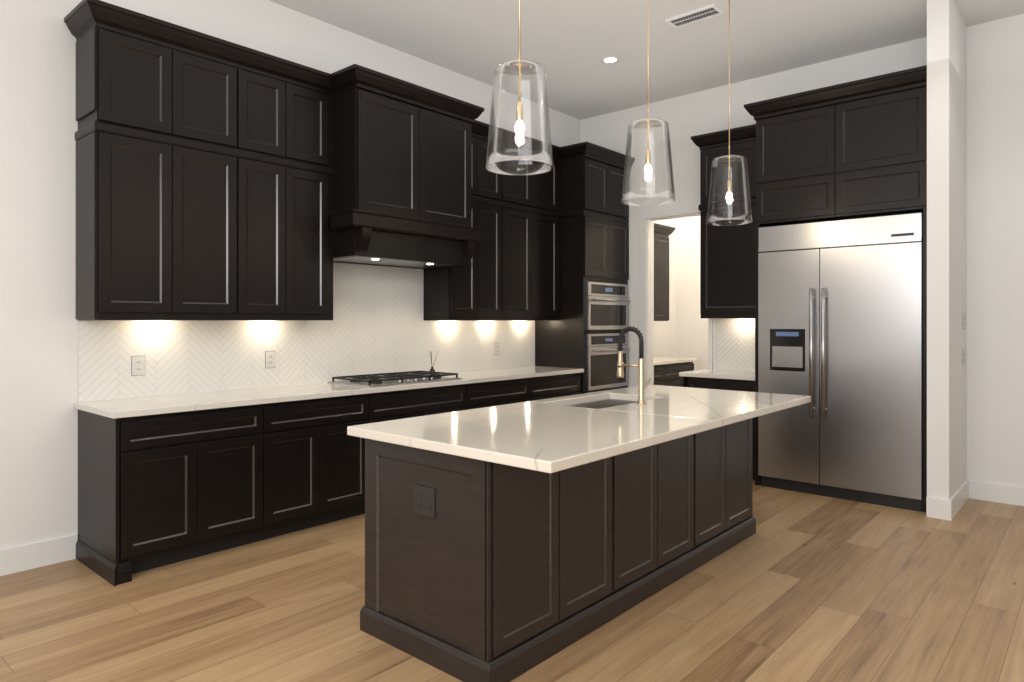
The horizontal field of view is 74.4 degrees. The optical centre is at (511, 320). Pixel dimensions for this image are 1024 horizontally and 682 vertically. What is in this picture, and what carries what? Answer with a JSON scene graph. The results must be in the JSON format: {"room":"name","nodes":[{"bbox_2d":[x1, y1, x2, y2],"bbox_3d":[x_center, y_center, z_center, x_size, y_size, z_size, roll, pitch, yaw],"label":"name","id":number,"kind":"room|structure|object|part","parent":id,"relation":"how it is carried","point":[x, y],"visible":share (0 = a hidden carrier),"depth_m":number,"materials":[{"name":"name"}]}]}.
{"room":"kitchen","nodes":[
{"label":"kitchen","id":0,"kind":"room"},
{"bbox_2d":[0,0,675,549],"bbox_3d":[-1.230,-0.465,5.611,0.120,3.730,10.840,0,0,41],"label":"wall","id":1,"kind":"structure","parent":0,"point":[38,396],"depth_m":3.90,"materials":[{"name":"white paint"}]},
{"bbox_2d":[0,534,77,575],"bbox_3d":[-3.614,1.330,2.798,0.016,0.140,3.166,0,0,41],"label":"baseboard","id":2,"kind":"structure","parent":1,"relation":"attached to","point":[34,555],"depth_m":3.83,"materials":[{"name":"white wood"}]},
{"bbox_2d":[72,0,175,319],"bbox_3d":[-2.310,-0.885,4.023,0.349,1.761,0.411,0,0,41],"label":"upper cabinet","id":3,"kind":"object","parent":1,"relation":"attached to","point":[125,137],"depth_m":3.90,"materials":[{"name":"black wood"}]},
{"bbox_2d":[176,25,239,319],"bbox_3d":[-2.040,-0.885,4.331,0.349,1.761,0.407,0,0,41],"label":"upper cabinet","id":4,"kind":"object","parent":1,"relation":"attached to","point":[205,171],"depth_m":4.22,"materials":[{"name":"black wood"}]},
{"bbox_2d":[240,48,287,319],"bbox_3d":[-1.793,-0.885,4.612,0.349,1.761,0.342,0,0,41],"label":"upper cabinet","id":5,"kind":"object","parent":1,"relation":"attached to","point":[263,77],"depth_m":4.51,"materials":[{"name":"black wood"}]},
{"bbox_2d":[78,263,534,401],"bbox_3d":[-1.160,0.010,5.582,0.017,0.936,4.248,0,0,41],"label":"tile backsplash","id":6,"kind":"structure","parent":1,"relation":"attached to","point":[377,324],"depth_m":5.14,"materials":[{"name":"white tile"}]},
{"bbox_2d":[131,355,145,375],"bbox_3d":[-2.341,0.280,4.232,0.007,0.123,0.080,0,0,41],"label":"outlet","id":7,"kind":"object","parent":6,"relation":"attached to","point":[138,362],"depth_m":4.23,"materials":[{"name":"white plastic"}]},
{"bbox_2d":[265,350,275,368],"bbox_3d":[-1.753,0.280,4.900,0.007,0.123,0.080,0,0,41],"label":"outlet","id":8,"kind":"object","parent":6,"relation":"attached to","point":[270,355],"depth_m":4.90,"materials":[{"name":"white plastic"}]},
{"bbox_2d":[494,342,499,355],"bbox_3d":[-0.148,0.280,6.724,0.007,0.123,0.080,0,0,41],"label":"outlet","id":9,"kind":"object","parent":6,"relation":"attached to","point":[496,344],"depth_m":6.72,"materials":[{"name":"white plastic"}]},
{"bbox_2d":[288,60,335,319],"bbox_3d":[-1.551,-0.885,4.886,0.349,1.761,0.390,0,0,41],"label":"upper cabinet","id":10,"kind":"object","parent":1,"relation":"attached to","point":[311,171],"depth_m":4.77,"materials":[{"name":"black wood"}]},
{"bbox_2d":[330,68,421,263],"bbox_3d":[-1.130,-1.120,5.161,0.618,1.291,0.575,0,0,41],"label":"upper cabinet","id":11,"kind":"object","parent":1,"relation":"attached to","point":[402,174],"depth_m":4.90,"materials":[{"name":"black wood"}]},
{"bbox_2d":[374,88,473,267],"bbox_3d":[-0.750,-1.120,5.592,0.618,1.291,0.575,0,0,41],"label":"upper cabinet","id":12,"kind":"object","parent":1,"relation":"attached to","point":[447,231],"depth_m":5.39,"materials":[{"name":"black wood"}]},
{"bbox_2d":[423,120,478,319],"bbox_3d":[-0.551,-0.885,6.023,0.349,1.761,0.332,0,0,41],"label":"upper cabinet","id":13,"kind":"object","parent":1,"relation":"attached to","point":[450,293],"depth_m":5.95,"materials":[{"name":"black wood"}]},
{"bbox_2d":[479,124,502,320],"bbox_3d":[-0.333,-0.885,6.271,0.349,1.761,0.329,0,0,41],"label":"upper cabinet","id":14,"kind":"object","parent":1,"relation":"attached to","point":[490,183],"depth_m":6.17,"materials":[{"name":"black wood"}]},
{"bbox_2d":[503,129,534,320],"bbox_3d":[-0.082,-0.885,6.556,0.349,1.761,0.431,0,0,41],"label":"upper cabinet","id":15,"kind":"object","parent":1,"relation":"attached to","point":[510,272],"depth_m":6.47,"materials":[{"name":"black wood"}]},
{"bbox_2d":[535,140,561,320],"bbox_3d":[0.215,-0.885,6.893,0.349,1.761,0.466,0,0,41],"label":"upper cabinet","id":16,"kind":"object","parent":1,"relation":"attached to","point":[547,214],"depth_m":6.80,"materials":[{"name":"black wood"}]},
{"bbox_2d":[654,223,669,320],"bbox_3d":[1.751,-0.603,8.638,0.349,1.204,0.437,0,0,41],"label":"upper cabinet","id":17,"kind":"object","parent":1,"relation":"attached to","point":[662,233],"depth_m":8.54,"materials":[{"name":"black wood"}]},
{"bbox_2d":[0,480,1023,681],"bbox_3d":[1.368,1.430,3.325,7.040,0.060,10.840,0,0,41],"label":"floor","id":18,"kind":"structure","parent":0,"point":[800,587],"depth_m":3.22,"materials":[{"name":"brown wood"}]},
{"bbox_2d":[76,404,267,586],"bbox_3d":[-2.060,0.958,4.104,0.619,0.884,0.840,0,0,41],"label":"base cabinet","id":19,"kind":"object","parent":18,"relation":"on","point":[157,490],"depth_m":3.85,"materials":[{"name":"black wood"}]},
{"bbox_2d":[74,366,583,418],"bbox_3d":[-0.931,0.496,5.366,0.645,0.037,4.270,0,0,41],"label":"countertop","id":20,"kind":"structure","parent":19,"relation":"on","point":[138,406],"depth_m":4.39,"materials":[{"name":"stone"}]},
{"bbox_2d":[328,371,461,386],"bbox_3d":[-0.915,0.454,5.374,0.530,0.048,0.915,0,0,41],"label":"gas cooktop","id":21,"kind":"object","parent":20,"relation":"in","point":[385,379],"visible":1,"depth_m":5.23,"materials":[{"name":"silver metal"}]},
{"bbox_2d":[430,352,437,371],"bbox_3d":[-0.705,0.373,5.968,0.073,0.211,0.093,0,0,41],"label":"reed diffuser","id":22,"kind":"object","parent":20,"relation":"on","point":[432,369],"visible":0.79,"depth_m":5.95,"materials":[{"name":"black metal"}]},
{"bbox_2d":[268,393,371,538],"bbox_3d":[-1.518,0.958,4.720,0.619,0.884,0.800,0,0,41],"label":"base cabinet","id":23,"kind":"object","parent":18,"relation":"on","point":[316,470],"depth_m":4.50,"materials":[{"name":"black wood"}]},
{"bbox_2d":[372,384,467,422],"bbox_3d":[-0.930,0.958,5.388,0.619,0.884,0.980,0,0,41],"label":"base cabinet","id":24,"kind":"object","parent":18,"relation":"on","point":[392,405],"depth_m":5.17,"materials":[{"name":"black wood"}]},
{"bbox_2d":[468,378,531,409],"bbox_3d":[-0.339,0.958,6.060,0.619,0.884,0.810,0,0,41],"label":"base cabinet","id":25,"kind":"object","parent":18,"relation":"on","point":[494,393],"depth_m":5.85,"materials":[{"name":"black wood"}]},
{"bbox_2d":[532,373,581,400],"bbox_3d":[0.199,0.958,6.671,0.619,0.884,0.819,0,0,41],"label":"base cabinet","id":26,"kind":"object","parent":18,"relation":"on","point":[544,387],"depth_m":6.46,"materials":[{"name":"black wood"}]},
{"bbox_2d":[360,418,755,681],"bbox_3d":[0.462,0.955,3.760,0.803,0.890,2.572,0,0,41],"label":"kitchen island","id":27,"kind":"object","parent":18,"relation":"on","point":[508,542],"depth_m":2.90,"materials":[{"name":"wood"}]},
{"bbox_2d":[347,386,810,473],"bbox_3d":[0.569,0.490,3.625,1.156,0.040,2.645,0,0,41],"label":"island countertop","id":28,"kind":"structure","parent":27,"relation":"on","point":[543,436],"depth_m":3.04,"materials":[{"name":"white stone"}]},
{"bbox_2d":[559,398,634,405],"bbox_3d":[0.551,0.591,4.018,0.398,0.186,0.719,0,0,41],"label":"sink","id":29,"kind":"object","parent":28,"relation":"in","point":[586,401],"depth_m":4.22,"materials":[{"name":"grey metal"}]},
{"bbox_2d":[617,326,650,401],"bbox_3d":[0.711,0.252,3.914,0.189,0.436,0.132,0,0,41],"label":"faucet","id":30,"kind":"object","parent":28,"relation":"on","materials":[{"name":"metal"}]},
{"bbox_2d":[535,141,634,393],"bbox_3d":[0.763,-0.185,7.231,0.724,3.170,0.905,0,0,41],"label":"tall cabinet","id":31,"kind":"object","parent":18,"relation":"on","point":[584,331],"visible":0.58,"depth_m":6.93,"materials":[{"name":"black wood"}]},
{"bbox_2d":[654,364,665,385],"bbox_3d":[1.353,0.958,7.981,0.620,0.884,0.670,0,0,41],"label":"base cabinet","id":32,"kind":"object","parent":18,"relation":"on","point":[659,370],"depth_m":7.97,"materials":[{"name":"black wood"}]},
{"bbox_2d":[666,362,693,386],"bbox_3d":[1.835,0.958,8.529,0.620,0.884,0.790,0,0,41],"label":"base cabinet","id":33,"kind":"object","parent":18,"relation":"on","point":[666,374],"depth_m":8.28,"materials":[{"name":"black wood"}]},
{"bbox_2d":[654,357,696,364],"bbox_3d":[1.628,0.496,8.278,0.640,0.037,1.520,0,0,41],"label":"countertop","id":34,"kind":"structure","parent":33,"relation":"on","point":[664,360],"depth_m":8.38,"materials":[{"name":"stone"}]},
{"bbox_2d":[683,376,754,479],"bbox_3d":[2.064,0.958,6.293,0.712,0.885,0.619,0,0,41],"label":"base cabinet","id":35,"kind":"object","parent":18,"relation":"on","point":[723,384],"visible":0.02,"depth_m":6.01,"materials":[{"name":"black wood"}]},
{"bbox_2d":[679,369,754,380],"bbox_3d":[2.046,0.496,6.292,0.738,0.037,0.645,0,0,41],"label":"countertop","id":36,"kind":"structure","parent":35,"relation":"on","point":[728,374],"depth_m":6.15,"materials":[{"name":"stone"}]},
{"bbox_2d":[758,213,922,511],"bbox_3d":[2.749,0.305,5.561,1.202,2.190,0.793,0,0,41],"label":"built-in refrigerator","id":37,"kind":"object","parent":18,"relation":"on","point":[840,322],"visible":1,"depth_m":5.27,"materials":[{"name":"silver metal"}]},
{"bbox_2d":[269,0,1023,119],"bbox_3d":[1.368,-2.370,3.325,7.040,0.080,10.840,0,0,41],"label":"ceiling","id":38,"kind":"structure","parent":0,"point":[569,45],"depth_m":5.51,"materials":[{"name":"white paint"}]},
{"bbox_2d":[486,0,553,174],"bbox_3d":[0.034,-1.507,3.021,0.304,1.645,0.304,0,0,41],"label":"pendant light","id":39,"kind":"object","parent":38,"relation":"hanging from","point":[517,67],"visible":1,"depth_m":2.97,"materials":[{"name":"clear glass"}]},
{"bbox_3d":[0.034,-0.911,3.021,0.304,0.452,0.304,0,0,41],"label":"lamp shade","id":40,"kind":"part","parent":39,"relation":"part of","materials":[{"name":"clear glass"}]},
{"bbox_2d":[602,57,618,63],"bbox_3d":[0.877,-2.327,6.022,0.156,0.006,0.156,0,0,41],"label":"recessed light","id":41,"kind":"object","parent":38,"relation":"in","point":[609,60],"visible":1,"depth_m":6.02,"materials":[{"name":"white"}]},
{"bbox_2d":[621,0,674,205],"bbox_3d":[0.781,-1.507,3.869,0.304,1.645,0.304,0,0,41],"label":"pendant light","id":42,"kind":"object","parent":38,"relation":"hanging from","point":[647,123],"visible":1,"depth_m":3.83,"materials":[{"name":"clear glass"}]},
{"bbox_3d":[0.781,-0.911,3.869,0.304,0.452,0.304,0,0,41],"label":"lamp shade","id":43,"kind":"part","parent":42,"relation":"part of","materials":[{"name":"clear glass"}]},
{"bbox_2d":[665,4,723,27],"bbox_3d":[1.393,-2.324,5.155,0.400,0.012,0.170,0,0,41],"label":"ceiling vent","id":44,"kind":"object","parent":38,"relation":"in","point":[700,14],"visible":1,"depth_m":5.14,"materials":[{"name":"white metal"}]},
{"bbox_2d":[707,0,752,225],"bbox_3d":[1.514,-1.507,4.702,0.304,1.645,0.304,0,0,41],"label":"pendant light","id":45,"kind":"object","parent":38,"relation":"hanging from","point":[746,216],"visible":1,"depth_m":4.67,"materials":[{"name":"clear glass"}]},
{"bbox_3d":[1.514,-0.911,4.702,0.304,0.452,0.304,0,0,41],"label":"lamp shade","id":46,"kind":"part","parent":45,"relation":"part of","materials":[{"name":"clear glass"}]},
{"bbox_2d":[676,216,707,369],"bbox_3d":[3.321,-0.465,8.746,2.570,3.730,0.120,0,0,41],"label":"wall","id":47,"kind":"structure","parent":0,"point":[691,333],"depth_m":9.41,"materials":[{"name":"white paint"}]},
{"bbox_2d":[581,13,1023,486],"bbox_3d":[3.389,-0.465,5.622,6.800,3.730,0.120,0,0,41],"label":"wall","id":48,"kind":"structure","parent":0,"point":[995,251],"depth_m":5.30,"materials":[{"name":"white paint"}]},
{"bbox_2d":[640,205,712,384],"bbox_3d":[1.736,0.113,7.066,0.820,2.575,0.140,0,0,41],"label":"door frame","id":49,"kind":"structure","parent":48,"relation":"attached to","point":[648,219],"depth_m":7.25,"materials":[{"name":"white paint"}]},
{"bbox_2d":[691,124,755,317],"bbox_3d":[2.125,-0.897,6.385,0.743,1.745,0.400,0,0,41],"label":"upper cabinet","id":50,"kind":"object","parent":48,"relation":"attached to","point":[727,269],"visible":0.44,"depth_m":6.29,"materials":[{"name":"black wood"}]},
{"bbox_2d":[713,319,754,370],"bbox_3d":[2.269,0.228,6.513,0.691,0.501,0.017,0,0,41],"label":"tile backsplash","id":51,"kind":"structure","parent":48,"relation":"attached to","point":[733,344],"depth_m":6.59,"materials":[{"name":"white tile"}]},
{"bbox_2d":[752,86,831,228],"bbox_3d":[2.546,-1.333,5.814,0.640,1.016,0.700,0,0,41],"label":"upper cabinet","id":52,"kind":"object","parent":48,"relation":"attached to","point":[794,133],"depth_m":5.55,"materials":[{"name":"black wood"}]},
{"bbox_2d":[970,480,1023,505],"bbox_3d":[4.748,1.330,4.336,3.060,0.140,0.016,0,0,41],"label":"baseboard","id":53,"kind":"structure","parent":48,"relation":"attached to","point":[1007,494],"depth_m":5.21,"materials":[{"name":"white wood"}]},
{"bbox_2d":[927,0,966,499],"bbox_3d":[3.290,-0.465,5.097,0.135,3.730,0.800,0,0,41],"label":"wall","id":54,"kind":"structure","parent":0,"point":[946,244],"depth_m":4.82,"materials":[{"name":"white paint"}]},
{"bbox_2d":[832,65,926,220],"bbox_3d":[3.027,-1.333,5.392,0.640,1.016,0.700,0,0,41],"label":"upper cabinet","id":55,"kind":"object","parent":54,"relation":"attached to","point":[856,149],"depth_m":5.13,"materials":[{"name":"black wood"}]},
{"bbox_2d":[947,480,969,520],"bbox_3d":[3.335,1.330,5.034,0.016,0.140,0.796,0,0,41],"label":"baseboard","id":56,"kind":"structure","parent":54,"relation":"attached to","point":[955,503],"depth_m":4.96,"materials":[{"name":"white wood"}]},
{"bbox_2d":[963,349,964,364],"bbox_3d":[3.502,0.280,5.230,0.007,0.123,0.080,0,0,41],"label":"switch","id":57,"kind":"object","parent":54,"relation":"attached to","point":[963,356],"visible":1,"depth_m":5.23,"materials":[{"name":"white plastic"}]},
{"bbox_2d":[963,313,964,328],"bbox_3d":[3.502,0.000,5.230,0.007,0.123,0.080,0,0,41],"label":"switch","id":58,"kind":"object","parent":54,"relation":"attached to","point":[963,320],"visible":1,"depth_m":5.21,"materials":[{"name":"white plastic"}]}
]}

